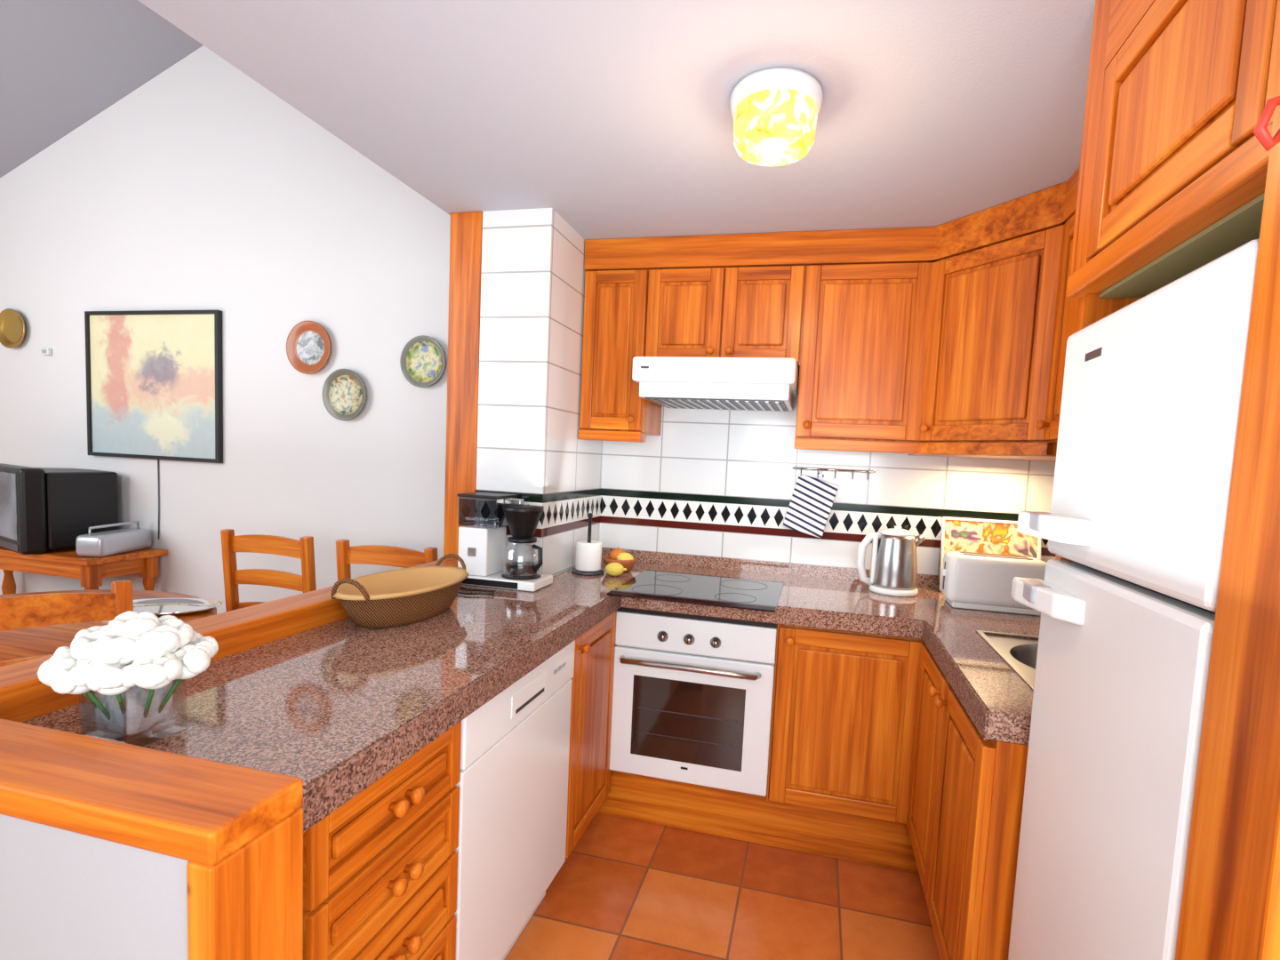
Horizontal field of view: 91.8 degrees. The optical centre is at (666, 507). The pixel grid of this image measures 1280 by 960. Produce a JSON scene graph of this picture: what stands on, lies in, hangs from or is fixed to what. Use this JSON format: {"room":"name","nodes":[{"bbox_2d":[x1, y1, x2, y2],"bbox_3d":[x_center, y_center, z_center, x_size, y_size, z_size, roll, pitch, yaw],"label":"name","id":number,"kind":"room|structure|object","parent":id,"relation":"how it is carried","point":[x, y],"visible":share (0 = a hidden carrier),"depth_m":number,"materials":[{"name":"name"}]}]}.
{"room":"kitchen","nodes":[
{"label":"kitchen","id":0,"kind":"room"},
{"bbox_2d":[0,814,189,959],"bbox_3d":[-0.683,0.758,1.539,0.708,0.924,1.588,4,4,13],"label":"wall","id":1,"kind":"structure","parent":0,"point":[65,894],"depth_m":0.69,"materials":[{"name":"paint"}]},
{"bbox_2d":[0,557,457,959],"bbox_3d":[-0.667,0.740,1.532,0.750,0.962,1.593,4,4,13],"label":"trim","id":2,"kind":"structure","parent":1,"relation":"attached to","point":[239,829],"depth_m":0.72,"materials":[{"name":"brown wood"}]},
{"bbox_2d":[0,0,202,177],"bbox_3d":[-3.386,-2.208,0.894,4.515,1.881,5.350,4,4,13],"label":"ceiling","id":3,"kind":"structure","parent":0,"point":[63,63],"depth_m":3.15,"materials":[{"name":"paint"}]},
{"bbox_2d":[0,45,450,614],"bbox_3d":[-1.588,-1.158,3.205,7.070,4.400,0.150,4,4,13],"label":"wall","id":4,"kind":"structure","parent":0,"point":[201,188],"depth_m":3.30,"materials":[{"name":"white paint"}]},
{"bbox_2d":[0,308,24,348],"bbox_3d":[-3.874,-1.058,3.670,0.230,0.230,0.028,4,4,13],"label":"plate","id":5,"kind":"object","parent":4,"relation":"attached to","point":[12,324],"visible":1,"depth_m":3.67,"materials":[{"name":"gold metal"}]},
{"bbox_2d":[40,347,52,355],"bbox_3d":[-3.631,-0.912,3.626,0.060,0.040,0.023,4,4,13],"label":"switch","id":6,"kind":"object","parent":4,"relation":"attached to","point":[44,351],"visible":1,"depth_m":3.62,"materials":[{"name":"white plastic"}]},
{"bbox_2d":[84,309,223,463],"bbox_3d":[-2.864,-0.678,3.452,0.940,0.815,0.028,4,4,13],"label":"painting","id":7,"kind":"object","parent":4,"relation":"attached to","point":[155,388],"visible":1,"depth_m":3.44,"materials":[{"name":"fabric"}]},
{"bbox_2d":[157,459,159,539],"bbox_3d":[-2.876,-0.045,3.506,0.011,0.455,0.007,4,4,13],"label":"cord","id":8,"kind":"object","parent":4,"relation":"attached to","point":[157,460],"visible":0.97,"depth_m":3.50,"materials":[{"name":"black plastic"}]},
{"bbox_2d":[286,320,330,374],"bbox_3d":[-1.836,-0.822,3.190,0.270,0.270,0.028,4,4,13],"label":"plate","id":9,"kind":"object","parent":4,"relation":"attached to","point":[308,343],"visible":1,"depth_m":3.19,"materials":[{"name":"ceramic"}]},
{"bbox_2d":[322,368,366,420],"bbox_3d":[-1.633,-0.574,3.156,0.260,0.260,0.028,4,4,13],"label":"plate","id":10,"kind":"object","parent":4,"relation":"attached to","point":[344,391],"visible":1,"depth_m":3.16,"materials":[{"name":"multicoloured ceramic"}]},
{"bbox_2d":[400,335,445,387],"bbox_3d":[-1.188,-0.714,3.039,0.250,0.250,0.028,4,4,13],"label":"plate","id":11,"kind":"object","parent":4,"relation":"attached to","point":[422,361],"visible":1,"depth_m":3.04,"materials":[{"name":"multicoloured ceramic"}]},
{"bbox_2d":[578,166,1080,461],"bbox_3d":[0.531,-0.589,1.921,1.984,0.795,1.388,4,4,13],"label":"upper cabinet","id":12,"kind":"object","parent":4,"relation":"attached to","point":[949,339],"visible":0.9,"depth_m":2.25,"materials":[{"name":"brown wood"}]},
{"bbox_2d":[632,356,799,411],"bbox_3d":[0.216,-0.481,2.464,0.596,0.152,0.497,4,4,13],"label":"hood","id":13,"kind":"object","parent":12,"relation":"attached to","point":[764,384],"depth_m":2.25,"materials":[{"name":"white metal"}]},
{"bbox_2d":[475,208,603,575],"bbox_3d":[-0.512,0.029,2.605,0.270,2.232,0.638,4,4,13],"label":"tiled column","id":14,"kind":"structure","parent":0,"point":[530,447],"depth_m":2.27,"materials":[{"name":"tile"}]},
{"bbox_2d":[138,0,1095,239],"bbox_3d":[0.044,-1.961,0.076,2.555,2.168,5.350,4,4,13],"label":"ceiling","id":15,"kind":"structure","parent":0,"point":[614,117],"depth_m":1.48,"materials":[{"name":"white paint"}]},
{"bbox_2d":[729,67,823,166],"bbox_3d":[0.254,-0.900,1.459,0.216,0.134,0.216,4,4,13],"label":"ceiling light","id":16,"kind":"object","parent":15,"relation":"attached to","point":[775,111],"depth_m":1.39,"materials":[{"name":"yellow glass"}]},
{"bbox_2d":[504,813,940,959],"bbox_3d":[-2.309,1.225,0.852,7.070,0.060,5.350,4,4,13],"label":"floor","id":17,"kind":"structure","parent":0,"point":[628,889],"depth_m":1.92,"materials":[{"name":"tile"}]},
{"bbox_2d":[0,579,133,666],"bbox_3d":[-1.731,0.677,1.630,0.418,0.968,0.458,6,5,37],"label":"chair","id":18,"kind":"object","parent":17,"relation":"on","point":[37,610],"visible":0.2,"depth_m":1.58,"materials":[{"name":"brown wood"}]},
{"bbox_2d":[0,547,167,594],"bbox_3d":[-3.472,0.572,3.477,1.210,0.728,0.403,4,4,13],"label":"side table","id":19,"kind":"object","parent":17,"relation":"on","point":[66,563],"visible":0.32,"depth_m":3.27,"materials":[{"name":"brown wood"}]},
{"bbox_2d":[0,463,118,554],"bbox_3d":[-3.396,-0.009,3.432,0.600,0.440,0.424,5,5,29],"label":"tv","id":20,"kind":"object","parent":19,"relation":"on","point":[42,509],"visible":0.9,"depth_m":3.22,"materials":[{"name":"black plastic"}]},
{"bbox_2d":[75,520,151,557],"bbox_3d":[-2.960,0.163,3.323,0.142,0.156,0.352,2,4,-5],"label":"radio","id":21,"kind":"object","parent":19,"relation":"on","point":[100,544],"visible":1,"depth_m":3.25,"materials":[{"name":"silver plastic"}]},
{"bbox_2d":[0,589,216,661],"bbox_3d":[-2.099,0.744,1.961,1.100,0.748,1.100,4,4,13],"label":"dining table","id":22,"kind":"object","parent":17,"relation":"on","point":[44,640],"visible":0.11,"depth_m":1.89,"materials":[{"name":"brown wood"}]},
{"bbox_2d":[132,598,222,615],"bbox_3d":[-1.792,0.355,2.192,0.359,0.018,0.265,4,4,13],"label":"tray","id":23,"kind":"object","parent":22,"relation":"on","point":[157,606],"visible":0.6,"depth_m":2.24,"materials":[{"name":"silver metal"}]},
{"bbox_2d":[220,528,316,611],"bbox_3d":[-1.791,0.600,2.609,0.458,0.968,0.418,4,4,13],"label":"chair","id":24,"kind":"object","parent":17,"relation":"on","point":[303,548],"visible":0.3,"depth_m":2.72,"materials":[{"name":"brown wood"}]},
{"bbox_2d":[336,539,437,580],"bbox_3d":[-1.209,0.639,2.470,0.458,0.968,0.418,4,4,13],"label":"chair","id":25,"kind":"object","parent":17,"relation":"on","point":[389,556],"visible":0.16,"depth_m":2.57,"materials":[{"name":"brown wood"}]},
{"bbox_2d":[443,211,482,555],"bbox_3d":[-0.768,0.032,2.401,0.128,2.232,0.130,4,4,13],"label":"post","id":26,"kind":"object","parent":17,"relation":"on","point":[466,228],"visible":0.39,"depth_m":2.30,"materials":[{"name":"orange wood"}]},
{"bbox_2d":[19,546,1040,959],"bbox_3d":[0.264,0.658,1.693,2.234,1.190,2.111,4,4,13],"label":"base cabinets","id":27,"kind":"object","parent":17,"relation":"on","point":[450,764],"visible":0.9,"depth_m":1.65,"materials":[{"name":"brown wood"}]},
{"bbox_2d":[37,610,218,735],"bbox_3d":[-0.819,0.258,0.954,0.210,0.192,0.205,4,4,13],"label":"vase","id":28,"kind":"object","parent":27,"relation":"on","point":[132,662],"visible":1,"depth_m":0.92,"materials":[{"name":"clear glass"}]},
{"bbox_2d":[330,553,468,628],"bbox_3d":[-0.729,0.229,1.734,0.262,0.141,0.472,4,4,13],"label":"bread basket","id":29,"kind":"object","parent":27,"relation":"on","point":[396,597],"visible":1,"depth_m":1.66,"materials":[{"name":"brown wicker"}]},
{"bbox_2d":[456,491,552,595],"bbox_3d":[-0.583,0.119,2.127,0.309,0.315,0.302,4,4,13],"label":"coffee maker","id":30,"kind":"object","parent":27,"relation":"on","point":[482,546],"visible":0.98,"depth_m":2.15,"materials":[{"name":"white plastic"}]},
{"bbox_2d":[454,640,575,959],"bbox_3d":[-0.582,0.797,1.645,0.459,0.836,0.596,4,4,13],"label":"dishwasher","id":31,"kind":"object","parent":27,"relation":"in","point":[515,784],"depth_m":1.52,"materials":[{"name":"white plastic"}]},
{"bbox_2d":[19,546,1040,832],"bbox_3d":[0.279,0.362,1.670,2.233,0.114,2.111,4,4,13],"label":"countertop","id":32,"kind":"structure","parent":27,"relation":"on","point":[336,707],"depth_m":1.35,"materials":[{"name":"brown stone"}]},
{"bbox_2d":[606,569,783,612],"bbox_3d":[0.131,0.297,2.288,0.570,0.006,0.510,4,4,13],"label":"cooktop","id":33,"kind":"object","parent":32,"relation":"in","point":[747,594],"depth_m":2.23,"materials":[{"name":"black glass"}]},
{"bbox_2d":[976,630,1039,690],"bbox_3d":[1.074,0.346,1.504,0.444,0.462,0.624,4,4,13],"label":"sink","id":34,"kind":"object","parent":32,"relation":"in","point":[1018,653],"depth_m":1.74,"materials":[{"name":"metal"}]},
{"bbox_2d":[571,512,604,575],"bbox_3d":[-0.311,0.141,2.488,0.130,0.241,0.130,4,4,13],"label":"paper towel","id":35,"kind":"object","parent":27,"relation":"on","point":[588,553],"visible":1,"depth_m":2.45,"materials":[{"name":"white paper"}]},
{"bbox_2d":[602,547,637,575],"bbox_3d":[-0.203,0.217,2.528,0.144,0.094,0.225,4,4,13],"label":"fruit bowl","id":36,"kind":"object","parent":27,"relation":"in","point":[618,562],"visible":1,"depth_m":2.52,"materials":[{"name":"food"}]},
{"bbox_2d":[609,610,777,796],"bbox_3d":[0.125,0.679,2.415,0.592,0.597,0.563,4,4,13],"label":"oven","id":37,"kind":"object","parent":27,"relation":"in","point":[693,699],"depth_m":2.19,"materials":[{"name":"metal"}]},
{"bbox_2d":[856,525,925,596],"bbox_3d":[0.870,0.198,2.384,0.210,0.258,0.179,0,5,-30],"label":"kettle","id":38,"kind":"object","parent":27,"relation":"on","point":[893,563],"visible":1,"depth_m":2.34,"materials":[{"name":"silver metal"}]},
{"bbox_2d":[939,516,1040,591],"bbox_3d":[1.270,0.196,2.435,0.360,0.294,0.088,4,4,13],"label":"serving tray","id":39,"kind":"object","parent":27,"relation":"in","point":[988,536],"visible":0.47,"depth_m":2.45,"materials":[{"name":"multicoloured plastic"}]},
{"bbox_2d":[940,551,1046,615],"bbox_3d":[1.151,0.262,2.197,0.332,0.186,0.160,4,4,13],"label":"toaster","id":40,"kind":"object","parent":27,"relation":"on","point":[983,581],"visible":0.79,"depth_m":2.13,"materials":[{"name":"white plastic"}]},
{"bbox_2d":[1008,238,1259,959],"bbox_3d":[0.889,0.528,0.893,0.632,1.628,0.508,4,4,13],"label":"fridge","id":41,"kind":"object","parent":17,"relation":"on","point":[1152,388],"depth_m":0.84,"materials":[{"name":"white metal"}]},
{"bbox_2d":[1055,0,1279,959],"bbox_3d":[0.909,0.233,0.816,0.631,2.228,0.670,4,4,13],"label":"cabinet","id":42,"kind":"object","parent":17,"relation":"on","point":[1180,169],"visible":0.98,"depth_m":0.67,"materials":[{"name":"orange wood"}]},
{"bbox_2d":[600,398,1055,575],"bbox_3d":[0.661,0.081,2.656,1.990,2.232,0.008,4,4,13],"label":"tiles","id":43,"kind":"structure","parent":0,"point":[713,483],"depth_m":2.69,"materials":[{"name":"white tile"}]},
{"bbox_2d":[791,466,876,480],"bbox_3d":[0.699,-0.143,2.602,0.344,0.045,0.051,4,4,13],"label":"utensil rail","id":44,"kind":"object","parent":43,"relation":"attached to","point":[792,468],"visible":1,"depth_m":2.59,"materials":[{"name":"silver metal"}]},
{"bbox_2d":[783,472,838,537],"bbox_3d":[0.608,-0.013,2.619,0.219,0.279,0.014,4,4,13],"label":"pot holder","id":45,"kind":"object","parent":44,"relation":"hanging from","point":[812,499],"visible":1,"depth_m":2.61,"materials":[{"name":"white fabric"}]}
]}

